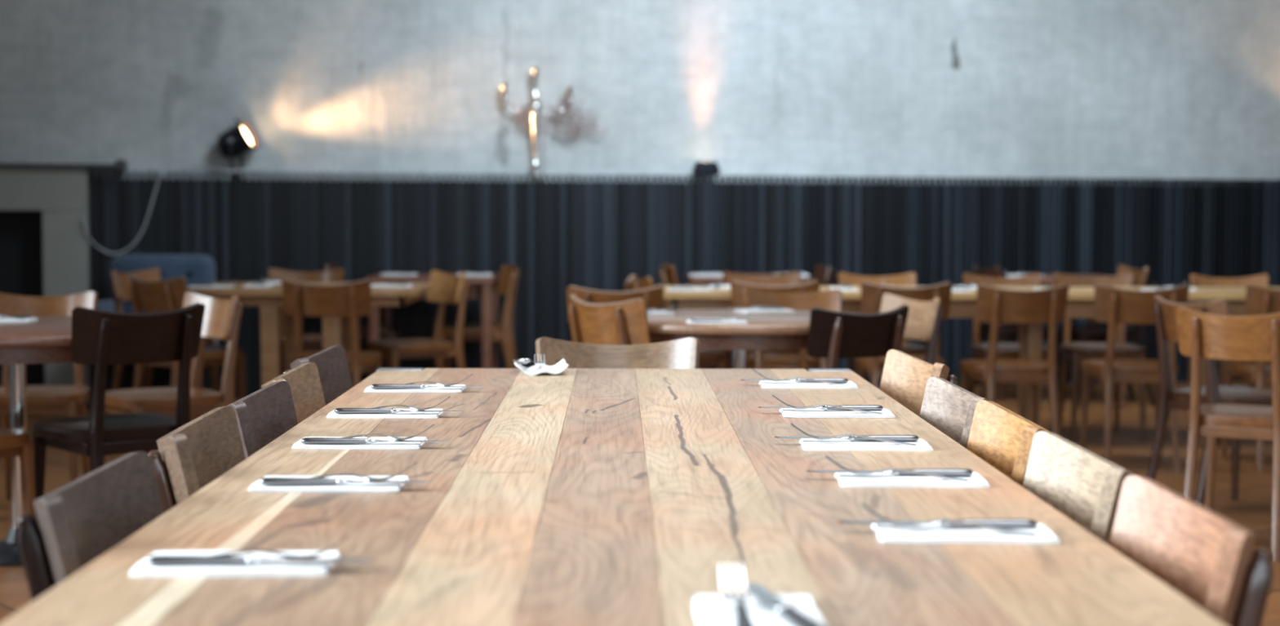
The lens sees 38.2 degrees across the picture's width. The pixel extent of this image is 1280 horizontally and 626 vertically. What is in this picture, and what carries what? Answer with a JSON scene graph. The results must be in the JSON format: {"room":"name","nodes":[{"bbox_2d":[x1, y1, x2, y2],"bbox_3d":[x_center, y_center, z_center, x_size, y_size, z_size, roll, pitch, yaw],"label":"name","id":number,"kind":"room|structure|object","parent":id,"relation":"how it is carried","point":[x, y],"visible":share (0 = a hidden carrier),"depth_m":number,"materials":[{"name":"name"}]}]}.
{"room":"restaurant dining room","nodes":[
{"label":"restaurant dining room","id":0,"kind":"room"},
{"bbox_2d":[0,0,1279,186],"bbox_3d":[0.828,-2.022,11.934,12.850,5.000,0.250,-1,3,-12],"label":"wall","id":1,"kind":"structure","parent":0,"point":[1094,89],"depth_m":11.67,"materials":[{"name":"paint"}]},
{"bbox_2d":[81,165,268,254],"bbox_3d":[-2.746,-0.609,10.932,1.072,0.527,0.118,-1,3,-15],"label":"power cable","id":2,"kind":"object","parent":1,"relation":"hanging from","point":[189,166],"visible":1,"depth_m":10.88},
{"bbox_2d":[89,171,1279,399],"bbox_3d":[1.810,-0.203,12.028,10.351,1.364,0.176,-1,3,-12],"label":"wall paneling","id":3,"kind":"structure","parent":1,"relation":"attached to","point":[594,235],"depth_m":11.55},
{"bbox_2d":[216,117,258,179],"bbox_3d":[-2.409,-0.984,11.060,0.249,0.369,0.237,-1,3,-12],"label":"spotlight","id":4,"kind":"object","parent":3,"relation":"on","point":[240,139],"visible":0.99,"depth_m":11.00,"materials":[{"name":"black metal"}]},
{"bbox_2d":[499,67,573,182],"bbox_3d":[-0.641,-1.170,11.474,0.470,0.705,0.110,-1,3,-12],"label":"candelabra","id":5,"kind":"object","parent":3,"relation":"on","point":[535,107],"visible":0.99,"depth_m":11.45,"materials":[{"name":"silver metal"}]},
{"bbox_2d":[499,83,508,101],"bbox_3d":[-0.841,-1.365,11.420,0.060,0.110,0.060,-1,3,-12],"label":"candle cup","id":6,"kind":"object","parent":5,"relation":"on","point":[504,91],"depth_m":11.40,"materials":[{"name":"silver metal"}]},
{"bbox_2d":[530,67,539,84],"bbox_3d":[-0.650,-1.467,11.455,0.060,0.110,0.060,-1,3,-12],"label":"candle cup","id":7,"kind":"object","parent":5,"relation":"on","point":[535,75],"depth_m":11.44,"materials":[{"name":"silver metal"}]},
{"bbox_2d":[506,92,607,173],"bbox_3d":[-0.520,-1.118,11.503,0.638,0.512,0.055,-1,3,-12],"label":"dried flowers","id":8,"kind":"object","parent":5,"relation":"attached to","point":[531,95],"visible":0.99,"depth_m":11.51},
{"bbox_2d":[564,86,573,104],"bbox_3d":[-0.440,-1.354,11.507,0.060,0.110,0.060,-1,3,-12],"label":"candle cup","id":9,"kind":"object","parent":5,"relation":"on","point":[569,94],"depth_m":11.49,"materials":[{"name":"silver metal"}]},
{"bbox_2d":[692,161,719,175],"bbox_3d":[0.418,-0.913,11.656,0.160,0.086,0.110,-1,3,-12],"label":"uplight","id":10,"kind":"object","parent":3,"relation":"on","point":[700,168],"visible":1,"depth_m":11.61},
{"bbox_2d":[0,381,1279,625],"bbox_3d":[0.930,0.900,5.317,12.400,0.100,16.894,0,3,-1],"label":"floor","id":11,"kind":"structure","parent":0,"point":[1252,511],"depth_m":8.34,"materials":[{"name":"brown wood"}]},
{"bbox_2d":[0,427,35,517],"bbox_3d":[-2.122,0.416,5.545,0.414,0.822,0.500,2,4,26],"label":"bistro chair","id":12,"kind":"object","parent":11,"relation":"on","point":[13,442],"visible":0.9,"depth_m":5.65,"materials":[{"name":"brown wood"}]},
{"bbox_2d":[0,315,73,567],"bbox_3d":[-2.028,0.421,6.028,1.144,0.760,1.144,0,3,-1],"label":"round table","id":13,"kind":"object","parent":11,"relation":"on","point":[46,340],"visible":0.47,"depth_m":5.91,"materials":[{"name":"brown wood"}]},
{"bbox_2d":[0,318,38,321],"bbox_3d":[-2.160,0.024,6.264,0.207,0.006,0.118,0,3,-1],"label":"napkin","id":14,"kind":"object","parent":13,"relation":"on","point":[1,319],"visible":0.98,"depth_m":6.25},
{"bbox_2d":[0,291,97,500],"bbox_3d":[-2.291,0.335,7.001,0.414,0.822,0.500,0,3,-8],"label":"bistro chair","id":15,"kind":"object","parent":11,"relation":"on","point":[69,400],"visible":0.67,"depth_m":7.13,"materials":[{"name":"orange wood"}]},
{"bbox_2d":[0,160,127,403],"bbox_3d":[-4.042,-0.178,10.706,2.065,1.425,0.280,-1,3,-12],"label":"fireplace","id":16,"kind":"object","parent":11,"relation":"on","point":[45,246],"visible":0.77,"depth_m":10.76,"materials":[{"name":"grey paint"}]},
{"bbox_2d":[0,160,127,170],"bbox_3d":[-4.040,-0.863,10.668,2.065,0.053,0.280,-1,3,-12],"label":"mantel shelf","id":17,"kind":"object","parent":16,"relation":"attached to","point":[119,164],"depth_m":10.70,"materials":[{"name":"black paint"}]},
{"bbox_2d":[17,451,163,602],"bbox_3d":[-0.497,0.603,2.268,0.500,0.822,0.414,0,3,-1],"label":"bistro chair","id":18,"kind":"object","parent":11,"relation":"on","point":[83,519],"visible":0.71,"depth_m":2.29,"materials":[{"name":"brown wood"}]},
{"bbox_2d":[31,302,205,528],"bbox_3d":[-1.624,0.392,5.754,0.429,0.851,0.517,-2,4,-39],"label":"bistro chair","id":19,"kind":"object","parent":11,"relation":"on","point":[100,339],"visible":0.71,"depth_m":5.59,"materials":[{"name":"brown wood"}]},
{"bbox_2d":[96,254,217,389],"bbox_3d":[-2.764,0.110,10.518,0.660,0.878,0.560,0,3,-1],"label":"armchair","id":20,"kind":"object","parent":11,"relation":"on","point":[196,268],"visible":0.24,"depth_m":10.65,"materials":[{"name":"blue fabric"}]},
{"bbox_2d":[107,267,217,417],"bbox_3d":[-2.559,0.175,9.870,0.500,0.822,0.414,1,3,20],"label":"bistro chair","id":21,"kind":"object","parent":11,"relation":"on","point":[120,282],"visible":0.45,"depth_m":9.88,"materials":[{"name":"orange wood"}]},
{"bbox_2d":[103,292,242,465],"bbox_3d":[-1.746,0.342,6.903,0.500,0.822,0.414,-2,4,-39],"label":"bistro chair","id":22,"kind":"object","parent":11,"relation":"on","point":[222,317],"visible":0.63,"depth_m":6.89,"materials":[{"name":"orange wood"}]},
{"bbox_2d":[129,275,246,417],"bbox_3d":[-2.220,0.224,9.007,0.414,0.822,0.500,3,4,38],"label":"bistro chair","id":23,"kind":"object","parent":11,"relation":"on","point":[168,295],"visible":0.52,"depth_m":8.86,"materials":[{"name":"brown wood"}]},
{"bbox_2d":[148,405,245,514],"bbox_3d":[-0.504,0.571,2.838,0.500,0.822,0.414,0,3,-3],"label":"bistro chair","id":24,"kind":"object","parent":11,"relation":"on","point":[193,455],"visible":0.51,"depth_m":2.88,"materials":[{"name":"brown wood"}]},
{"bbox_2d":[226,381,297,458],"bbox_3d":[-0.507,0.547,3.274,0.500,0.822,0.414,0,3,-1],"label":"bistro chair","id":25,"kind":"object","parent":11,"relation":"on","point":[264,415],"visible":0.26,"depth_m":3.36,"materials":[{"name":"brown wood"}]},
{"bbox_2d":[261,362,325,423],"bbox_3d":[-0.525,0.523,3.697,0.500,0.822,0.414,0,3,-2],"label":"bistro chair","id":26,"kind":"object","parent":11,"relation":"on","point":[304,380],"visible":0.21,"depth_m":3.81,"materials":[{"name":"brown wood"}]},
{"bbox_2d":[267,267,343,374],"bbox_3d":[-1.817,0.173,9.942,0.414,0.822,0.500,0,3,-4],"label":"bistro chair","id":27,"kind":"object","parent":11,"relation":"on","point":[311,343],"visible":0.32,"depth_m":10.08,"materials":[{"name":"brown wood"}]},
{"bbox_2d":[186,281,431,386],"bbox_3d":[-1.649,0.240,9.298,1.140,0.760,0.860,0,3,-1],"label":"dining table","id":28,"kind":"object","parent":11,"relation":"on","point":[336,331],"visible":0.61,"depth_m":8.94,"materials":[{"name":"brown wood"}]},
{"bbox_2d":[283,345,352,405],"bbox_3d":[-0.558,0.497,4.179,0.500,0.822,0.414,0,3,2],"label":"bistro chair","id":29,"kind":"object","parent":11,"relation":"on","point":[331,363],"visible":0.16,"depth_m":4.30,"materials":[{"name":"brown wood"}]},
{"bbox_2d":[281,279,382,386],"bbox_3d":[-1.436,0.245,8.661,0.414,0.822,0.500,0,3,2],"label":"bistro chair","id":30,"kind":"object","parent":11,"relation":"on","point":[352,300],"visible":0.69,"depth_m":8.46,"materials":[{"name":"brown wood"}]},
{"bbox_2d":[317,262,400,368],"bbox_3d":[-1.668,0.120,10.909,0.500,0.822,0.414,0,3,-2],"label":"bistro chair","id":31,"kind":"object","parent":11,"relation":"on","point":[387,331],"visible":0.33,"depth_m":10.76,"materials":[{"name":"brown wood"}]},
{"bbox_2d":[366,270,469,377],"bbox_3d":[-1.144,0.194,9.605,0.500,0.822,0.414,-2,4,-29],"label":"bistro chair","id":32,"kind":"object","parent":11,"relation":"on","point":[445,287],"visible":0.83,"depth_m":9.56,"materials":[{"name":"brown wood"}]},
{"bbox_2d":[366,273,500,368],"bbox_3d":[-1.198,0.157,10.821,0.720,0.760,0.680,0,3,-1],"label":"dining table","id":33,"kind":"object","parent":11,"relation":"on","point":[483,287],"visible":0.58,"depth_m":10.50,"materials":[{"name":"brown wood"}]},
{"bbox_2d":[441,263,519,368],"bbox_3d":[-0.940,0.124,10.871,0.500,0.822,0.414,0,3,2],"label":"bistro chair","id":34,"kind":"object","parent":11,"relation":"on","point":[508,277],"visible":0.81,"depth_m":10.71,"materials":[{"name":"brown wood"}]},
{"bbox_2d":[568,293,650,345],"bbox_3d":[0.013,0.360,6.455,0.514,0.847,0.426,-2,4,-38],"label":"bistro chair","id":35,"kind":"object","parent":11,"relation":"on","point":[625,322],"visible":0.38,"depth_m":6.25,"materials":[{"name":"orange wood"}]},
{"bbox_2d":[0,368,1226,625],"bbox_3d":[-0.043,0.594,3.002,1.132,0.761,2.930,0,3,-1],"label":"table","id":36,"kind":"object","parent":11,"relation":"on","point":[570,497],"visible":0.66,"depth_m":2.20,"materials":[{"name":"beige wood"}]},
{"bbox_2d":[129,551,340,577],"bbox_3d":[-0.430,0.267,1.970,0.207,0.006,0.118,0,3,-2],"label":"napkin","id":37,"kind":"object","parent":36,"relation":"on","point":[142,569],"visible":0.56,"depth_m":1.93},
{"bbox_2d":[146,555,370,565],"bbox_3d":[-0.401,0.260,1.942,0.234,0.011,0.021,0,3,-2],"label":"table knife","id":38,"kind":"object","parent":37,"relation":"on","point":[162,560],"visible":1,"depth_m":1.93,"materials":[{"name":"silver metal"}]},
{"bbox_2d":[209,534,350,561],"bbox_3d":[-0.413,0.252,1.949,0.212,0.035,0.024,0,3,3],"label":"fork","id":39,"kind":"object","parent":37,"relation":"on","point":[288,557],"visible":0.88,"depth_m":1.95,"materials":[{"name":"silver metal"}]},
{"bbox_2d":[248,475,408,492],"bbox_3d":[-0.427,0.235,2.539,0.207,0.007,0.118,0,3,0],"label":"napkin","id":40,"kind":"object","parent":36,"relation":"on","point":[256,486],"visible":0.62,"depth_m":2.49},
{"bbox_2d":[260,477,431,485],"bbox_3d":[-0.399,0.229,2.506,0.234,0.011,0.021,0,3,0],"label":"table knife","id":41,"kind":"object","parent":40,"relation":"on","point":[266,481],"visible":1,"depth_m":2.50,"materials":[{"name":"silver metal"}]},
{"bbox_2d":[310,462,417,481],"bbox_3d":[-0.411,0.220,2.518,0.212,0.035,0.024,1,3,6],"label":"fork","id":42,"kind":"object","parent":40,"relation":"on","point":[368,478],"visible":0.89,"depth_m":2.51,"materials":[{"name":"silver metal"}]},
{"bbox_2d":[292,436,427,449],"bbox_3d":[-0.453,0.210,2.986,0.207,0.007,0.118,0,3,0],"label":"napkin","id":43,"kind":"object","parent":36,"relation":"on","point":[375,446],"visible":0.6,"depth_m":2.93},
{"bbox_2d":[301,437,447,444],"bbox_3d":[-0.424,0.204,2.947,0.234,0.011,0.021,0,3,0],"label":"table knife","id":44,"kind":"object","parent":43,"relation":"on","point":[368,441],"visible":1,"depth_m":2.94,"materials":[{"name":"silver metal"}]},
{"bbox_2d":[344,424,434,440],"bbox_3d":[-0.436,0.195,2.965,0.212,0.035,0.024,1,3,6],"label":"fork","id":45,"kind":"object","parent":43,"relation":"on","point":[370,434],"visible":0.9,"depth_m":2.96,"materials":[{"name":"silver metal"}]},
{"bbox_2d":[326,408,443,418],"bbox_3d":[-0.472,0.186,3.427,0.207,0.006,0.118,0,3,-1],"label":"napkin","id":46,"kind":"object","parent":36,"relation":"on","point":[332,414],"visible":0.57,"depth_m":3.37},
{"bbox_2d":[334,408,462,413],"bbox_3d":[-0.443,0.180,3.389,0.234,0.011,0.021,0,3,-1],"label":"table knife","id":47,"kind":"object","parent":46,"relation":"on","point":[339,411],"visible":1,"depth_m":3.38,"materials":[{"name":"silver metal"}]},
{"bbox_2d":[373,396,450,410],"bbox_3d":[-0.456,0.171,3.407,0.212,0.035,0.024,0,3,6],"label":"fork","id":48,"kind":"object","parent":46,"relation":"on","point":[409,406],"visible":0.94,"depth_m":3.40,"materials":[{"name":"silver metal"}]},
{"bbox_2d":[364,384,466,392],"bbox_3d":[-0.474,0.160,3.895,0.207,0.007,0.118,0,3,-1],"label":"napkin","id":49,"kind":"object","parent":36,"relation":"on","point":[433,389],"visible":0.73,"depth_m":3.84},
{"bbox_2d":[370,383,482,389],"bbox_3d":[-0.445,0.154,3.859,0.234,0.011,0.021,0,3,-1],"label":"table knife","id":50,"kind":"object","parent":49,"relation":"on","point":[377,386],"visible":1,"depth_m":3.85,"materials":[{"name":"silver metal"}]},
{"bbox_2d":[404,373,472,386],"bbox_3d":[-0.458,0.145,3.875,0.212,0.035,0.024,0,3,6],"label":"fork","id":51,"kind":"object","parent":49,"relation":"on","point":[439,384],"visible":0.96,"depth_m":3.87,"materials":[{"name":"silver metal"}]},
{"bbox_2d":[514,359,568,376],"bbox_3d":[-0.233,0.127,4.321,0.122,0.027,0.162,0,3,-6],"label":"napkin","id":52,"kind":"object","parent":36,"relation":"on","point":[562,366],"visible":0.98,"depth_m":4.28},
{"bbox_2d":[693,594,826,625],"bbox_3d":[0.111,0.283,1.700,0.118,0.007,0.207,0,3,-1],"label":"napkin","id":53,"kind":"object","parent":36,"relation":"on","point":[708,610],"visible":0.76,"depth_m":1.73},
{"bbox_2d":[720,564,754,625],"bbox_3d":[0.092,0.268,1.690,0.024,0.035,0.212,0,3,-2],"label":"fork","id":54,"kind":"object","parent":53,"relation":"on","point":[743,618],"visible":1,"depth_m":1.73,"materials":[{"name":"silver metal"}]},
{"bbox_2d":[745,582,822,625],"bbox_3d":[0.133,0.274,1.715,0.021,0.011,0.234,-1,3,-13],"label":"table knife","id":55,"kind":"object","parent":53,"relation":"on","point":[796,618],"visible":1,"depth_m":1.70,"materials":[{"name":"silver metal"}]},
{"bbox_2d":[759,381,857,388],"bbox_3d":[0.366,0.156,4.010,0.207,0.007,0.118,0,3,-1],"label":"napkin","id":56,"kind":"object","parent":36,"relation":"on","point":[765,384],"visible":0.89,"depth_m":3.97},
{"bbox_2d":[741,377,848,382],"bbox_3d":[0.337,0.147,4.025,0.234,0.011,0.021,0,3,-1],"label":"table knife","id":57,"kind":"object","parent":56,"relation":"on","point":[827,380],"visible":0.94,"depth_m":4.02,"materials":[{"name":"silver metal"}]},
{"bbox_2d":[752,368,844,385],"bbox_3d":[0.350,0.141,3.993,0.212,0.035,0.024,0,3,4],"label":"fork","id":58,"kind":"object","parent":56,"relation":"on","point":[754,371],"visible":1,"depth_m":3.99,"materials":[{"name":"silver metal"}]},
{"bbox_2d":[779,408,894,417],"bbox_3d":[0.368,0.187,3.450,0.207,0.007,0.118,0,3,-1],"label":"napkin","id":59,"kind":"object","parent":36,"relation":"on","point":[786,412],"visible":0.91,"depth_m":3.41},
{"bbox_2d":[758,404,883,410],"bbox_3d":[0.339,0.178,3.466,0.234,0.011,0.021,0,3,-1],"label":"table knife","id":60,"kind":"object","parent":59,"relation":"on","point":[864,407],"visible":0.96,"depth_m":3.46,"materials":[{"name":"silver metal"}]},
{"bbox_2d":[772,395,882,413],"bbox_3d":[0.352,0.172,3.434,0.212,0.035,0.024,0,3,4],"label":"fork","id":61,"kind":"object","parent":59,"relation":"on","point":[773,396],"visible":0.98,"depth_m":3.43,"materials":[{"name":"silver metal"}]},
{"bbox_2d":[799,438,933,451],"bbox_3d":[0.364,0.213,2.989,0.207,0.006,0.118,0,3,0],"label":"napkin","id":62,"kind":"object","parent":36,"relation":"on","point":[807,444],"visible":0.87,"depth_m":2.95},
{"bbox_2d":[774,435,918,441],"bbox_3d":[0.336,0.203,3.005,0.234,0.011,0.021,0,3,0],"label":"table knife","id":63,"kind":"object","parent":62,"relation":"on","point":[891,437],"visible":0.87,"depth_m":3.00,"materials":[{"name":"silver metal"}]},
{"bbox_2d":[790,422,915,445],"bbox_3d":[0.349,0.197,2.973,0.212,0.035,0.024,0,3,6],"label":"fork","id":64,"kind":"object","parent":62,"relation":"on","point":[791,424],"visible":0.98,"depth_m":2.97,"materials":[{"name":"silver metal"}]},
{"bbox_2d":[834,471,989,488],"bbox_3d":[0.382,0.234,2.597,0.207,0.007,0.118,0,3,1],"label":"napkin","id":65,"kind":"object","parent":36,"relation":"on","point":[877,480],"visible":0.82,"depth_m":2.56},
{"bbox_2d":[806,467,973,476],"bbox_3d":[0.353,0.225,2.613,0.234,0.011,0.021,0,3,1],"label":"table knife","id":66,"kind":"object","parent":65,"relation":"on","point":[942,472],"visible":0.8,"depth_m":2.61,"materials":[{"name":"silver metal"}]},
{"bbox_2d":[825,454,968,481],"bbox_3d":[0.365,0.219,2.580,0.212,0.035,0.024,1,3,7],"label":"fork","id":67,"kind":"object","parent":65,"relation":"on","point":[857,473],"visible":0.99,"depth_m":2.58,"materials":[{"name":"silver metal"}]},
{"bbox_2d":[871,523,1060,544],"bbox_3d":[0.381,0.258,2.170,0.207,0.007,0.118,0,3,1],"label":"napkin","id":68,"kind":"object","parent":36,"relation":"on","point":[922,534],"visible":0.74,"depth_m":2.13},
{"bbox_2d":[838,518,1037,528],"bbox_3d":[0.353,0.249,2.186,0.234,0.011,0.021,0,3,1],"label":"table knife","id":69,"kind":"object","parent":68,"relation":"on","point":[1000,523],"visible":0.75,"depth_m":2.18,"materials":[{"name":"silver metal"}]},
{"bbox_2d":[861,502,1039,537],"bbox_3d":[0.365,0.243,2.152,0.212,0.035,0.024,1,3,7],"label":"fork","id":70,"kind":"object","parent":68,"relation":"on","point":[901,525],"visible":0.99,"depth_m":2.15,"materials":[{"name":"silver metal"}]},
{"bbox_2d":[566,285,663,322],"bbox_3d":[-0.122,0.286,8.008,0.414,0.822,0.500,0,3,-6],"label":"bistro chair","id":71,"kind":"object","parent":11,"relation":"on","point":[653,296],"visible":0.2,"depth_m":7.79,"materials":[{"name":"orange wood"}]},
{"bbox_2d":[535,337,699,368],"bbox_3d":[-0.051,0.480,4.512,0.414,0.822,0.500,0,3,-2],"label":"bistro chair","id":72,"kind":"object","parent":11,"relation":"on","point":[682,353],"visible":0.24,"depth_m":4.67,"materials":[{"name":"brown wood"}]},
{"bbox_2d":[624,274,726,368],"bbox_3d":[0.162,0.227,9.085,0.500,0.822,0.414,0,3,-11],"label":"bistro chair","id":73,"kind":"object","parent":11,"relation":"on","point":[708,358],"visible":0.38,"depth_m":8.95,"materials":[{"name":"orange wood"}]},
{"bbox_2d":[657,263,731,368],"bbox_3d":[0.332,0.124,10.939,0.500,0.822,0.414,0,3,-4],"label":"bistro chair","id":74,"kind":"object","parent":11,"relation":"on","point":[666,273],"visible":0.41,"depth_m":10.77,"materials":[{"name":"brown wood"}]},
{"bbox_2d":[685,273,811,368],"bbox_3d":[0.630,0.155,10.959,0.700,0.760,0.690,0,3,-1],"label":"dining table","id":75,"kind":"object","parent":11,"relation":"on","point":[691,280],"visible":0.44,"depth_m":10.60,"materials":[{"name":"brown wood"}]},
{"bbox_2d":[647,309,860,368],"bbox_3d":[0.354,0.393,6.657,1.030,0.760,1.030,0,3,-1],"label":"round table","id":76,"kind":"object","parent":11,"relation":"on","point":[775,331],"visible":0.36,"depth_m":6.21,"materials":[{"name":"brown wood"}]},
{"bbox_2d":[685,320,747,324],"bbox_3d":[0.260,0.030,6.275,0.207,0.007,0.118,0,3,-1],"label":"napkin","id":77,"kind":"object","parent":76,"relation":"on","point":[688,322],"visible":0.91,"depth_m":6.22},
{"bbox_2d":[690,318,759,321],"bbox_3d":[0.289,0.023,6.250,0.234,0.011,0.021,0,3,-1],"label":"table knife","id":78,"kind":"object","parent":77,"relation":"on","point":[691,319],"visible":1,"depth_m":6.24,"materials":[{"name":"silver metal"}]},
{"bbox_2d":[733,308,795,312],"bbox_3d":[0.471,-0.009,6.997,0.207,0.006,0.118,-1,3,-22],"label":"napkin","id":79,"kind":"object","parent":76,"relation":"on","point":[735,310],"visible":0.98,"depth_m":6.96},
{"bbox_2d":[723,271,807,352],"bbox_3d":[0.654,0.202,9.554,0.414,0.822,0.500,0,3,-5],"label":"bistro chair","id":80,"kind":"object","parent":11,"relation":"on","point":[791,278],"visible":0.23,"depth_m":9.71,"materials":[{"name":"brown wood"}]},
{"bbox_2d":[729,280,820,371],"bbox_3d":[0.641,0.252,8.655,0.414,0.822,0.500,1,3,8],"label":"bistro chair","id":81,"kind":"object","parent":11,"relation":"on","point":[802,360],"visible":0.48,"depth_m":8.49,"materials":[{"name":"orange wood"}]},
{"bbox_2d":[742,288,841,368],"bbox_3d":[0.644,0.318,7.458,0.414,0.822,0.500,0,3,-6],"label":"bistro chair","id":82,"kind":"object","parent":11,"relation":"on","point":[828,300],"visible":0.3,"depth_m":7.61,"materials":[{"name":"orange wood"}]},
{"bbox_2d":[813,264,837,285],"bbox_3d":[0.930,0.126,10.944,0.500,0.822,0.414,0,3,-4],"label":"bistro chair","id":83,"kind":"object","parent":11,"relation":"on","point":[825,276],"visible":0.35,"depth_m":10.81,"materials":[{"name":"brown wood"}]},
{"bbox_2d":[807,305,909,368],"bbox_3d":[0.657,0.380,6.354,0.414,0.822,0.500,-2,4,-31],"label":"bistro chair","id":84,"kind":"object","parent":11,"relation":"on","point":[833,335],"visible":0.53,"depth_m":6.13,"materials":[{"name":"brown wood"}]},
{"bbox_2d":[660,285,1094,426],"bbox_3d":[1.212,0.261,9.074,2.255,0.760,0.700,0,3,-1],"label":"dining table","id":85,"kind":"object","parent":11,"relation":"on","point":[1081,300],"visible":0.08,"depth_m":8.78,"materials":[{"name":"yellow wood"}]},
{"bbox_2d":[667,288,711,290],"bbox_3d":[0.237,-0.114,8.871,0.207,0.007,0.118,0,3,-1],"label":"napkin","id":86,"kind":"object","parent":85,"relation":"on","point":[668,289],"visible":0.99,"depth_m":8.81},
{"bbox_2d":[838,272,927,373],"bbox_3d":[1.249,0.207,9.502,0.414,0.822,0.500,0,3,-4],"label":"bistro chair","id":87,"kind":"object","parent":11,"relation":"on","point":[909,279],"visible":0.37,"depth_m":9.64,"materials":[{"name":"orange wood"}]},
{"bbox_2d":[853,281,952,386],"bbox_3d":[1.205,0.261,8.525,0.414,0.822,0.500,0,3,0],"label":"bistro chair","id":88,"kind":"object","parent":11,"relation":"on","point":[872,294],"visible":0.43,"depth_m":8.34,"materials":[{"name":"brown wood"}]},
{"bbox_2d":[875,293,942,389],"bbox_3d":[0.882,0.345,6.992,0.500,0.822,0.414,-1,3,-21],"label":"bistro chair","id":89,"kind":"object","parent":11,"relation":"on","point":[924,317],"visible":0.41,"depth_m":7.00,"materials":[{"name":"beige wood"}]},
{"bbox_2d":[879,349,957,416],"bbox_3d":[0.447,0.505,4.080,0.500,0.822,0.414,0,3,-6],"label":"bistro chair","id":90,"kind":"object","parent":11,"relation":"on","point":[904,377],"visible":0.24,"depth_m":4.19,"materials":[{"name":"beige wood"}]},
{"bbox_2d":[919,377,991,448],"bbox_3d":[0.414,0.543,3.392,0.500,0.822,0.414,0,3,-2],"label":"bistro chair","id":91,"kind":"object","parent":11,"relation":"on","point":[948,407],"visible":0.19,"depth_m":3.50,"materials":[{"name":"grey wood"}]},
{"bbox_2d":[962,273,1052,432],"bbox_3d":[1.889,0.212,9.450,0.414,0.822,0.500,0,3,-4],"label":"bistro chair","id":92,"kind":"object","parent":11,"relation":"on","point":[979,350],"visible":0.43,"depth_m":9.58,"materials":[{"name":"brown wood"}]},
{"bbox_2d":[966,400,1050,487],"bbox_3d":[0.422,0.567,2.961,0.500,0.822,0.414,0,3,0],"label":"bistro chair","id":93,"kind":"object","parent":11,"relation":"on","point":[998,436],"visible":0.32,"depth_m":3.05,"materials":[{"name":"brown wood"}]},
{"bbox_2d":[967,264,1058,405],"bbox_3d":[2.219,0.125,11.027,0.500,0.822,0.414,0,3,-8],"label":"bistro chair","id":94,"kind":"object","parent":11,"relation":"on","point":[1005,331],"visible":0.34,"depth_m":10.88,"materials":[{"name":"brown wood"}]},
{"bbox_2d":[959,284,1069,435],"bbox_3d":[1.672,0.275,8.300,0.414,0.822,0.500,0,3,-4],"label":"bistro chair","id":95,"kind":"object","parent":11,"relation":"on","point":[994,305],"visible":0.91,"depth_m":8.12,"materials":[{"name":"brown wood"}]},
{"bbox_2d":[995,274,1125,409],"bbox_3d":[2.490,0.159,10.983,0.640,0.760,0.690,0,3,-1],"label":"dining table","id":96,"kind":"object","parent":11,"relation":"on","point":[1000,387],"visible":0.12,"depth_m":11.06,"materials":[{"name":"brown wood"}]},
{"bbox_2d":[1022,431,1133,546],"bbox_3d":[0.429,0.592,2.517,0.500,0.822,0.414,0,3,-1],"label":"bistro chair","id":97,"kind":"object","parent":11,"relation":"on","point":[1084,486],"visible":0.46,"depth_m":2.59,"materials":[{"name":"brown wood"}]},
{"bbox_2d":[1053,272,1146,439],"bbox_3d":[2.363,0.210,9.496,0.414,0.822,0.500,0,3,1],"label":"bistro chair","id":98,"kind":"object","parent":11,"relation":"on","point":[1077,353],"visible":0.74,"depth_m":9.58,"materials":[{"name":"brown wood"}]},
{"bbox_2d":[1058,264,1155,407],"bbox_3d":[2.771,0.130,10.966,0.500,0.822,0.414,0,3,-8],"label":"bistro chair","id":99,"kind":"object","parent":11,"relation":"on","point":[1082,333],"visible":0.48,"depth_m":10.84,"materials":[{"name":"brown wood"}]},
{"bbox_2d":[1080,284,1189,473],"bbox_3d":[2.216,0.276,8.307,0.414,0.822,0.500,0,3,3],"label":"bistro chair","id":100,"kind":"object","parent":11,"relation":"on","point":[1113,305],"visible":0.83,"depth_m":8.13,"materials":[{"name":"brown wood"}]},
{"bbox_2d":[1109,475,1273,625],"bbox_3d":[0.439,0.617,2.072,0.500,0.822,0.414,0,3,0],"label":"bistro chair","id":101,"kind":"object","parent":11,"relation":"on","point":[1197,552],"visible":0.76,"depth_m":2.10,"materials":[{"name":"brown wood"}]},
{"bbox_2d":[1111,286,1279,446],"bbox_3d":[3.291,0.266,9.101,1.885,0.760,0.700,0,3,-1],"label":"dining table","id":102,"kind":"object","parent":11,"relation":"on","point":[1235,296],"visible":0.18,"depth_m":8.80,"materials":[{"name":"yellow wood"}]},
{"bbox_2d":[1146,294,1272,506],"bbox_3d":[2.217,0.347,7.033,0.500,0.822,0.414,-1,3,-22],"label":"bistro chair","id":103,"kind":"object","parent":11,"relation":"on","point":[1170,398],"visible":0.7,"depth_m":7.04,"materials":[{"name":"brown wood"}]},
{"bbox_2d":[1175,306,1279,561],"bbox_3d":[2.074,0.386,6.309,0.414,0.822,0.500,2,4,31],"label":"bistro chair","id":104,"kind":"object","parent":11,"relation":"on","point":[1203,335],"visible":0.98,"depth_m":6.17,"materials":[{"name":"orange wood"}]},
{"bbox_2d":[1190,274,1268,441],"bbox_3d":[3.056,0.217,9.415,0.414,0.822,0.500,0,3,-2],"label":"bistro chair","id":105,"kind":"object","parent":11,"relation":"on","point":[1262,280],"visible":0.23,"depth_m":9.57,"materials":[{"name":"orange wood"}]},
{"bbox_2d":[1220,284,1279,472],"bbox_3d":[2.880,0.277,8.316,0.414,0.822,0.500,0,3,1],"label":"bistro chair","id":106,"kind":"object","parent":11,"relation":"on","point":[1260,300],"visible":0.66,"depth_m":8.14,"materials":[{"name":"brown wood"}]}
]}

